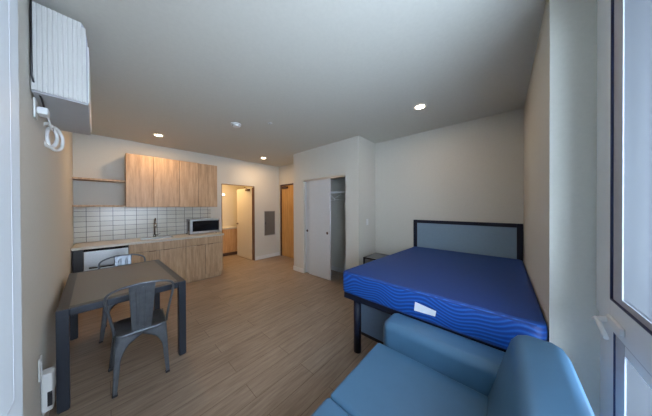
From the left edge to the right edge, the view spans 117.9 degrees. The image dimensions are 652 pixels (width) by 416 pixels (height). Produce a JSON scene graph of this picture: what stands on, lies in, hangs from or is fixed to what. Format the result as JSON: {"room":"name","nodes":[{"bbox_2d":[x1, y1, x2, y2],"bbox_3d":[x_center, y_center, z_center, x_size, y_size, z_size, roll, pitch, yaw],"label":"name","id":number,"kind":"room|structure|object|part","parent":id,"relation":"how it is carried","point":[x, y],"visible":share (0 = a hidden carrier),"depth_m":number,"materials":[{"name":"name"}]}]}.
{"room":"studio apartment","nodes":[
{"label":"studio apartment","id":0,"kind":"room"},
{"bbox_2d":[18,0,73,415],"bbox_3d":[-2.058,0.123,1.336,5.800,2.757,0.200,0,0,41],"label":"wall","id":1,"kind":"structure","parent":0,"point":[46,181],"depth_m":1.28,"materials":[{"name":"white paint"}]},
{"bbox_2d":[38,355,42,381],"bbox_3d":[-1.829,1.026,1.257,0.076,0.140,0.011,0,0,41],"label":"wall outlet","id":2,"kind":"object","parent":1,"relation":"attached to","point":[40,361],"visible":1,"depth_m":1.24,"materials":[{"name":"white plastic"}]},
{"bbox_2d":[29,0,64,151],"bbox_3d":[-1.963,-0.831,1.365,0.732,0.766,0.095,0,0,43],"label":"power cord","id":3,"kind":"object","parent":1,"relation":"attached to","point":[44,112],"visible":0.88,"depth_m":1.24,"materials":[{"name":"white plastic"}]},
{"bbox_3d":[-1.800,-0.614,1.215,0.080,0.120,0.008,0,0,41],"label":"socket plate","id":4,"kind":"part","parent":3,"relation":"part of","materials":[{"name":"white plastic"}]},
{"bbox_3d":[-1.736,-0.922,1.181,0.012,0.583,0.150,0,0,-38],"label":"black cord","id":5,"kind":"part","parent":3,"relation":"part of","materials":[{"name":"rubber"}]},
{"bbox_3d":[-1.990,-0.599,1.423,0.442,0.079,0.015,0,0,39],"label":"cord","id":6,"kind":"part","parent":3,"relation":"part of","materials":[{"name":"white plastic"}]},
{"bbox_2d":[41,366,54,413],"bbox_3d":[-1.872,1.221,1.320,0.094,0.250,0.048,0,0,41],"label":"box","id":7,"kind":"object","parent":1,"relation":"attached to","point":[48,375],"visible":0.97,"depth_m":1.30,"materials":[{"name":"white plastic"}]},
{"bbox_2d":[42,365,55,415],"bbox_3d":[-1.791,1.451,1.226,4.902,0.100,0.012,0,0,41],"label":"baseboard","id":8,"kind":"structure","parent":1,"relation":"attached to","point":[47,412],"depth_m":1.42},
{"bbox_2d":[30,1,90,134],"bbox_3d":[-1.973,-0.947,1.499,0.867,0.524,0.219,0,0,41],"label":"air conditioner","id":9,"kind":"object","parent":1,"relation":"attached to","point":[61,62],"visible":0.99,"depth_m":1.23,"materials":[{"name":"grey plastic"}]},
{"bbox_3d":[-1.652,-0.949,1.218,0.013,0.512,0.205,0,0,41],"label":"ribbed panel","id":10,"kind":"part","parent":9,"relation":"part of","materials":[{"name":"white plastic"}]},
{"bbox_2d":[72,132,278,259],"bbox_3d":[-2.850,0.109,4.692,0.120,2.757,4.220,0,0,42],"label":"wall","id":11,"kind":"structure","parent":0,"point":[94,156],"depth_m":3.92,"materials":[{"name":"white paint"}]},
{"bbox_2d":[72,177,124,182],"bbox_3d":[-3.822,-0.470,3.325,0.270,0.028,0.578,0,0,42],"label":"wall shelf","id":12,"kind":"object","parent":11,"relation":"attached to","point":[73,178],"visible":1,"depth_m":3.25,"materials":[{"name":"brown wood"}]},
{"bbox_2d":[72,205,125,206],"bbox_3d":[-3.820,-0.033,3.327,0.270,0.028,0.578,0,0,42],"label":"wall shelf","id":13,"kind":"object","parent":11,"relation":"attached to","point":[72,205],"visible":1,"depth_m":3.22,"materials":[{"name":"brown wood"}]},
{"bbox_2d":[124,153,153,206],"bbox_3d":[-3.475,-0.485,3.648,0.349,0.937,0.364,0,0,42],"label":"upper cabinet","id":14,"kind":"object","parent":11,"relation":"attached to","point":[138,168],"visible":1,"depth_m":3.52,"materials":[{"name":"brown wood"}]},
{"bbox_2d":[74,207,210,242],"bbox_3d":[-3.435,0.275,3.944,0.010,0.585,2.016,0,0,42],"label":"tile backsplash","id":15,"kind":"structure","parent":11,"relation":"attached to","point":[91,224],"depth_m":3.67,"materials":[{"name":"white tile"}]},
{"bbox_2d":[153,157,198,206],"bbox_3d":[-3.109,-0.489,4.054,0.349,0.937,0.730,0,0,42],"label":"upper cabinet","id":16,"kind":"object","parent":11,"relation":"attached to","point":[175,182],"visible":0.98,"depth_m":3.90,"materials":[{"name":"brown wood"}]},
{"bbox_3d":[-3.098,-0.487,3.820,0.019,0.936,0.391,0,0,42],"label":"cabinet door","id":17,"kind":"part","parent":16,"relation":"part of","materials":[{"name":"brown wood"}]},
{"bbox_3d":[-2.853,-0.490,4.090,0.019,0.936,0.327,0,0,42],"label":"cabinet door","id":18,"kind":"part","parent":16,"relation":"part of","materials":[{"name":"brown wood"}]},
{"bbox_2d":[198,163,216,206],"bbox_3d":[-2.739,-0.493,4.463,0.349,0.937,0.373,0,0,42],"label":"upper cabinet","id":19,"kind":"object","parent":11,"relation":"attached to","point":[207,174],"visible":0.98,"depth_m":4.33,"materials":[{"name":"brown wood"}]},
{"bbox_2d":[256,252,278,259],"bbox_3d":[-1.722,1.427,5.842,0.012,0.100,0.780,0,0,42],"label":"baseboard","id":20,"kind":"structure","parent":11,"relation":"attached to","point":[276,253],"depth_m":5.82,"materials":[{"name":"white wood"}]},
{"bbox_2d":[264,211,274,235],"bbox_3d":[-1.686,0.452,5.879,0.016,0.730,0.370,0,0,42],"label":"electrical panel","id":21,"kind":"object","parent":11,"relation":"attached to","point":[269,216],"visible":1,"depth_m":5.87,"materials":[{"name":"grey metal"}]},
{"bbox_2d":[49,254,377,415],"bbox_3d":[-1.285,1.536,3.669,7.775,0.100,4.900,0,0,42],"label":"floor","id":22,"kind":"structure","parent":0,"point":[265,337],"depth_m":2.05,"materials":[{"name":"brown wood"}]},
{"bbox_2d":[72,245,127,272],"bbox_3d":[-3.659,1.058,3.216,0.639,0.882,0.571,0,0,42],"label":"dishwasher","id":23,"kind":"object","parent":22,"relation":"on","point":[88,259],"visible":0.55,"depth_m":2.98,"materials":[{"name":"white metal"}]},
{"bbox_3d":[-3.434,1.016,3.082,0.028,0.725,0.468,0,0,42],"label":"door","id":24,"kind":"part","parent":23,"relation":"part of","materials":[{"name":"metal"}]},
{"bbox_2d":[55,259,185,413],"bbox_3d":[-2.189,1.123,2.134,1.294,0.751,0.790,0,0,40],"label":"dining table","id":25,"kind":"object","parent":22,"relation":"on","point":[84,291],"visible":0.93,"depth_m":1.89,"materials":[{"name":"grey laminate"}]},
{"bbox_3d":[-1.952,1.148,1.457,0.060,0.690,0.060,0,0,40],"label":"leg","id":26,"kind":"part","parent":25,"relation":"part of","materials":[{"name":"grey metal"}]},
{"bbox_3d":[-2.896,1.148,2.252,0.060,0.690,0.060,0,0,40],"label":"leg","id":27,"kind":"part","parent":25,"relation":"part of","materials":[{"name":"grey metal"}]},
{"bbox_3d":[-2.190,0.776,2.132,1.294,0.055,0.790,0,0,40],"label":"frame","id":28,"kind":"part","parent":25,"relation":"part of","materials":[{"name":"grey metal"}]},
{"bbox_3d":[-2.425,1.143,2.810,0.060,0.690,0.060,0,0,40],"label":"leg","id":29,"kind":"part","parent":25,"relation":"part of","materials":[{"name":"grey metal"}]},
{"bbox_3d":[-1.482,1.143,2.015,0.060,0.690,0.060,0,0,40],"label":"leg","id":30,"kind":"part","parent":25,"relation":"part of","materials":[{"name":"grey metal"}]},
{"bbox_2d":[98,254,145,343],"bbox_3d":[-2.544,1.059,2.477,0.463,0.878,0.442,0,0,41],"label":"metal chair","id":31,"kind":"object","parent":22,"relation":"on","point":[124,259],"visible":0.34,"depth_m":2.53,"materials":[{"name":"grey metal"}]},
{"bbox_3d":[-2.520,1.277,2.317,0.212,0.444,0.212,0,0,41],"label":"leg","id":32,"kind":"part","parent":31,"relation":"part of","materials":[{"name":"grey metal"}]},
{"bbox_2d":[103,279,174,398],"bbox_3d":[-1.696,1.059,1.800,0.463,0.878,0.442,0,0,44],"label":"metal chair","id":33,"kind":"object","parent":22,"relation":"on","point":[143,319],"visible":1,"depth_m":1.68,"materials":[{"name":"grey metal"}]},
{"bbox_3d":[-1.857,1.277,1.810,0.212,0.444,0.212,0,0,44],"label":"leg","id":34,"kind":"part","parent":33,"relation":"part of","materials":[{"name":"grey metal"}]},
{"bbox_3d":[-1.693,1.277,1.675,0.212,0.444,0.180,0,0,44],"label":"leg","id":35,"kind":"part","parent":33,"relation":"part of","materials":[{"name":"grey metal"}]},
{"bbox_3d":[-1.708,1.058,1.812,0.352,0.024,0.355,0,0,44],"label":"seat","id":36,"kind":"part","parent":33,"relation":"part of","materials":[{"name":"grey metal"}]},
{"bbox_3d":[-1.568,1.275,1.805,0.212,0.444,0.180,0,0,44],"label":"leg","id":37,"kind":"part","parent":33,"relation":"part of","materials":[{"name":"grey metal"}]},
{"bbox_2d":[128,239,185,279],"bbox_3d":[-3.221,1.052,3.740,0.600,0.884,0.786,0,0,42],"label":"base cabinet","id":38,"kind":"object","parent":22,"relation":"on","point":[172,254],"visible":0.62,"depth_m":3.61,"materials":[{"name":"brown wood"}]},
{"bbox_3d":[-3.138,1.077,3.403,0.019,0.621,0.388,0,0,42],"label":"cabinet door","id":39,"kind":"part","parent":38,"relation":"part of","materials":[{"name":"brown wood"}]},
{"bbox_2d":[71,232,223,250],"bbox_3d":[-3.175,0.668,3.775,0.603,0.198,2.075,0,0,42],"label":"countertop","id":40,"kind":"structure","parent":38,"relation":"on","point":[132,241],"depth_m":3.45,"materials":[{"name":"stone"}]},
{"bbox_2d":[153,218,159,236],"bbox_3d":[-3.311,0.378,3.845,0.184,0.381,0.113,0,0,42],"label":"kitchen faucet","id":41,"kind":"object","parent":40,"relation":"on","point":[155,223],"visible":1,"depth_m":3.85,"materials":[{"name":"silver metal"}]},
{"bbox_2d":[141,236,172,239],"bbox_3d":[-3.217,0.670,3.749,0.280,0.194,0.480,0,0,42],"label":"sink basin","id":42,"kind":"object","parent":40,"relation":"in","point":[160,237],"depth_m":3.81,"materials":[{"name":"metal"}]},
{"bbox_2d":[186,218,218,234],"bbox_3d":[-2.761,0.403,4.397,0.307,0.322,0.586,0,0,42],"label":"microwave","id":43,"kind":"object","parent":40,"relation":"on","point":[204,225],"visible":1,"depth_m":4.27,"materials":[{"name":"grey plastic"}]},
{"bbox_3d":[-3.009,0.686,3.546,0.019,0.142,0.779,0,0,42],"label":"drawer","id":44,"kind":"part","parent":38,"relation":"part of","materials":[{"name":"brown wood"}]},
{"bbox_3d":[-2.875,1.075,3.694,0.019,0.621,0.384,0,0,42],"label":"cabinet door","id":45,"kind":"part","parent":38,"relation":"part of","materials":[{"name":"brown wood"}]},
{"bbox_2d":[185,235,222,282],"bbox_3d":[-2.729,1.048,4.284,0.600,0.884,0.680,0,0,42],"label":"base cabinet","id":46,"kind":"object","parent":22,"relation":"on","point":[204,255],"visible":0.94,"depth_m":4.07,"materials":[{"name":"brown wood"}]},
{"bbox_3d":[-2.630,1.072,3.966,0.019,0.621,0.333,0,0,42],"label":"cabinet door","id":47,"kind":"part","parent":46,"relation":"part of","materials":[{"name":"brown wood"}]},
{"bbox_3d":[-2.518,0.681,4.090,0.019,0.142,0.673,0,0,42],"label":"drawer","id":48,"kind":"part","parent":46,"relation":"part of","materials":[{"name":"brown wood"}]},
{"bbox_3d":[-2.402,1.070,4.218,0.019,0.621,0.333,0,0,42],"label":"cabinet door","id":49,"kind":"part","parent":46,"relation":"part of","materials":[{"name":"brown wood"}]},
{"bbox_2d":[222,226,236,255],"bbox_3d":[-3.478,1.048,6.060,0.705,0.870,1.265,0,0,42],"label":"bathroom vanity","id":50,"kind":"object","parent":22,"relation":"on","point":[230,232],"visible":0.3,"depth_m":6.11,"materials":[{"name":"brown wood"}]},
{"bbox_3d":[-3.233,1.019,5.834,0.020,0.710,0.410,0,0,42],"label":"cabinet door","id":51,"kind":"part","parent":50,"relation":"part of","materials":[{"name":"brown wood"}]},
{"bbox_3d":[-2.956,1.016,6.141,0.020,0.710,0.410,0,0,42],"label":"cabinet door","id":52,"kind":"part","parent":50,"relation":"part of","materials":[{"name":"brown wood"}]},
{"bbox_2d":[363,253,387,263],"bbox_3d":[0.969,1.177,3.556,0.400,0.600,0.450,0,0,42],"label":"nightstand","id":53,"kind":"object","parent":22,"relation":"on","point":[374,256],"visible":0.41,"depth_m":3.56,"materials":[{"name":"black metal"}]},
{"bbox_3d":[0.968,0.889,3.555,0.400,0.024,0.450,0,0,42],"label":"frame","id":54,"kind":"part","parent":53,"relation":"part of","materials":[{"name":"black metal"}]},
{"bbox_3d":[0.968,0.884,3.555,0.356,0.010,0.406,0,0,42],"label":"panel","id":55,"kind":"part","parent":53,"relation":"part of","materials":[{"name":"grey glass"}]},
{"bbox_2d":[361,304,390,344],"bbox_3d":[1.335,1.217,2.298,1.400,0.530,1.256,0,0,42],"label":"footboard","id":56,"kind":"object","parent":22,"relation":"on","point":[373,320],"visible":0.02,"depth_m":2.18,"materials":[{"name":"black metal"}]},
{"bbox_2d":[344,220,522,353],"bbox_3d":[1.355,0.845,2.291,1.440,1.275,1.885,0,0,42],"label":"frame","id":57,"kind":"object","parent":22,"relation":"on","point":[505,240],"visible":0.29,"depth_m":2.72,"materials":[{"name":"black metal"}]},
{"bbox_3d":[0.327,1.215,2.041,0.076,0.546,0.076,0,0,42],"label":"leg","id":58,"kind":"part","parent":57,"relation":"part of","materials":[{"name":"black metal"}]},
{"bbox_3d":[0.740,0.916,1.610,1.440,0.055,0.050,0,0,42],"label":"rail","id":59,"kind":"part","parent":57,"relation":"part of","materials":[{"name":"black metal"}]},
{"bbox_2d":[343,247,547,349],"bbox_3d":[1.324,0.768,2.270,1.459,0.225,1.857,0,0,42],"label":"mattress","id":60,"kind":"object","parent":57,"relation":"on","point":[492,300],"visible":0.93,"depth_m":1.67,"materials":[{"name":"blue fabric"}]},
{"bbox_2d":[414,302,435,315],"bbox_3d":[0.765,0.786,1.520,0.158,0.070,0.006,0,0,43],"label":"paper tag","id":61,"kind":"object","parent":60,"relation":"attached to","point":[418,307],"visible":1,"depth_m":1.52,"materials":[{"name":"white paper"}]},
{"bbox_3d":[2.010,0.543,2.937,1.215,0.585,0.021,0,0,42],"label":"headboard panel","id":62,"kind":"part","parent":57,"relation":"part of","materials":[{"name":"grey fabric"}]},
{"bbox_3d":[2.011,0.838,2.938,1.331,1.275,0.045,0,0,42],"label":"headboard frame","id":63,"kind":"part","parent":57,"relation":"part of","materials":[{"name":"black metal"}]},
{"bbox_2d":[311,313,594,415],"bbox_3d":[0.374,1.077,0.777,0.965,0.835,1.640,0,0,42],"label":"sofa","id":64,"kind":"object","parent":22,"relation":"on","point":[420,368],"visible":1,"depth_m":1.07,"materials":[{"name":"blue leather"}]},
{"bbox_2d":[311,398,349,415],"bbox_3d":[0.096,1.133,0.632,0.745,0.187,0.575,0,0,42],"label":"seat cushion","id":65,"kind":"object","parent":64,"relation":"on","point":[331,406],"depth_m":1.01,"materials":[{"name":"blue leather"}]},
{"bbox_2d":[330,343,487,415],"bbox_3d":[0.486,1.129,1.064,0.745,0.187,0.581,0,0,42],"label":"seat cushion","id":66,"kind":"object","parent":64,"relation":"on","point":[390,380],"depth_m":1.11,"materials":[{"name":"blue leather"}]},
{"bbox_3d":[0.802,1.131,1.336,0.800,0.518,0.238,0,0,42],"label":"arm","id":67,"kind":"part","parent":64,"relation":"part of","materials":[{"name":"blue leather"}]},
{"bbox_2d":[222,184,251,226],"bbox_3d":[-2.999,0.103,5.959,1.800,2.757,2.020,0,0,42],"label":"wall","id":68,"kind":"structure","parent":0,"point":[229,201],"depth_m":6.78,"materials":[{"name":"white paint"}]},
{"bbox_2d":[221,184,254,259],"bbox_3d":[-2.650,0.438,5.518,0.941,2.090,0.870,0,0,42],"label":"door","id":69,"kind":"structure","parent":68,"relation":"in","point":[245,223],"depth_m":5.72,"materials":[{"name":"brown wood"}]},
{"bbox_2d":[32,0,545,166],"bbox_3d":[-1.298,-1.331,3.654,7.775,0.120,4.900,0,0,42],"label":"ceiling","id":70,"kind":"structure","parent":0,"point":[323,72],"depth_m":1.77,"materials":[{"name":"white paint"}]},
{"bbox_2d":[153,133,163,136],"bbox_3d":[-2.896,-1.257,3.391,0.164,0.009,0.164,0,0,42],"label":"recessed light","id":71,"kind":"object","parent":70,"relation":"in","point":[154,134],"visible":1,"depth_m":3.39,"materials":[{"name":"beige"}]},
{"bbox_2d":[231,122,240,127],"bbox_3d":[-1.357,-1.246,2.957,0.143,0.042,0.143,0,0,42],"label":"smoke detector","id":72,"kind":"object","parent":70,"relation":"attached to","point":[234,124],"visible":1,"depth_m":2.92,"materials":[{"name":"white plastic"}]},
{"bbox_2d":[413,103,426,109],"bbox_3d":[1.181,-1.270,2.464,0.164,0.009,0.164,0,0,42],"label":"recessed light","id":73,"kind":"object","parent":70,"relation":"in","point":[420,106],"visible":1,"depth_m":2.45,"materials":[{"name":"beige"}]},
{"bbox_2d":[293,135,375,272],"bbox_3d":[0.105,0.099,4.296,1.825,2.757,0.605,0,0,42],"label":"wall","id":74,"kind":"structure","parent":0,"point":[353,157],"depth_m":3.74,"materials":[{"name":"white paint"}]},
{"bbox_2d":[293,266,345,272],"bbox_3d":[0.107,1.427,4.299,1.849,0.100,0.617,0,0,42],"label":"baseboard","id":75,"kind":"structure","parent":74,"relation":"attached to","point":[334,268],"depth_m":4.55,"materials":[{"name":"white wood"}]},
{"bbox_2d":[304,175,344,279],"bbox_3d":[-0.034,0.421,4.091,1.176,2.085,0.080,0,0,42],"label":"door","id":76,"kind":"structure","parent":74,"relation":"in","point":[318,191],"depth_m":4.15,"materials":[{"name":"wood"}]},
{"bbox_3d":[-0.231,0.436,4.299,0.606,2.055,0.030,0,0,42],"label":"panel","id":77,"kind":"part","parent":76,"relation":"part of","materials":[{"name":"white wood"}]},
{"bbox_3d":[-0.136,0.436,4.164,0.615,2.055,0.030,0,0,42],"label":"panel","id":78,"kind":"part","parent":76,"relation":"part of","materials":[{"name":"white wood"}]},
{"bbox_2d":[331,191,344,193],"bbox_3d":[0.194,-0.336,4.391,1.600,0.046,0.301,0,0,42],"label":"wire shelf","id":79,"kind":"object","parent":74,"relation":"attached to","point":[332,192],"visible":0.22,"depth_m":4.18,"materials":[{"name":"white metal"}]},
{"bbox_2d":[279,108,523,268],"bbox_3d":[0.674,0.096,4.270,5.675,2.757,0.120,0,0,42],"label":"wall","id":80,"kind":"structure","parent":0,"point":[473,170],"depth_m":3.13,"materials":[{"name":"white paint"}]},
{"bbox_2d":[280,183,293,257],"bbox_3d":[-1.054,0.380,5.755,0.960,2.190,0.219,0,0,42],"label":"door","id":81,"kind":"structure","parent":80,"relation":"in","point":[286,190],"depth_m":5.89,"materials":[{"name":"brown wood"}]},
{"bbox_2d":[524,0,599,415],"bbox_3d":[2.004,0.104,1.718,0.280,2.757,1.884,0,0,42],"label":"wall","id":82,"kind":"structure","parent":0,"point":[560,106],"depth_m":1.07,"materials":[{"name":"white paint"}]},
{"bbox_2d":[648,0,651,415],"bbox_3d":[2.091,0.106,0.841,1.025,3.040,0.150,0,0,42],"label":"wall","id":83,"kind":"structure","parent":0,"point":[650,126],"depth_m":1.05,"materials":[{"name":"white paint"}]},
{"bbox_3d":[0.784,0.117,0.248,0.120,2.757,1.934,0,0,42],"label":"wall","id":84,"kind":"structure","parent":0,"visible":0},
{"bbox_2d":[0,0,22,415],"bbox_3d":[-0.182,0.201,-0.006,0.952,2.560,0.055,0,0,42],"label":"door","id":85,"kind":"structure","parent":84,"relation":"in","point":[11,382],"depth_m":0.29,"materials":[{"name":"grey paint"}]},
{"bbox_2d":[592,0,651,415],"bbox_3d":[1.143,0.132,0.678,0.174,2.520,0.816,0,0,42],"label":"window","id":86,"kind":"structure","parent":84,"relation":"in","point":[624,324],"depth_m":0.87,"materials":[{"name":"clear glass"}]},
{"bbox_3d":[1.210,0.508,0.848,0.046,0.071,0.194,0,0,42],"label":"handle","id":87,"kind":"part","parent":86,"relation":"part of","materials":[{"name":"white plastic"}]},
{"bbox_3d":[1.133,0.132,0.686,0.039,2.520,0.816,0,0,42],"label":"frame","id":88,"kind":"part","parent":86,"relation":"part of","materials":[{"name":"white plastic"}]},
{"bbox_3d":[1.154,0.941,0.718,0.016,0.840,0.729,0,0,42],"label":"sash","id":89,"kind":"part","parent":86,"relation":"part of","materials":[{"name":"white plastic"}]},
{"bbox_3d":[1.141,0.131,0.685,0.026,2.458,0.782,0,0,42],"label":"sash","id":90,"kind":"part","parent":86,"relation":"part of","materials":[{"name":"white plastic"}]},
{"bbox_3d":[1.177,0.132,0.646,0.079,2.518,0.814,0,0,42],"label":"frame","id":91,"kind":"part","parent":86,"relation":"part of","materials":[{"name":"white plastic"}]}
]}

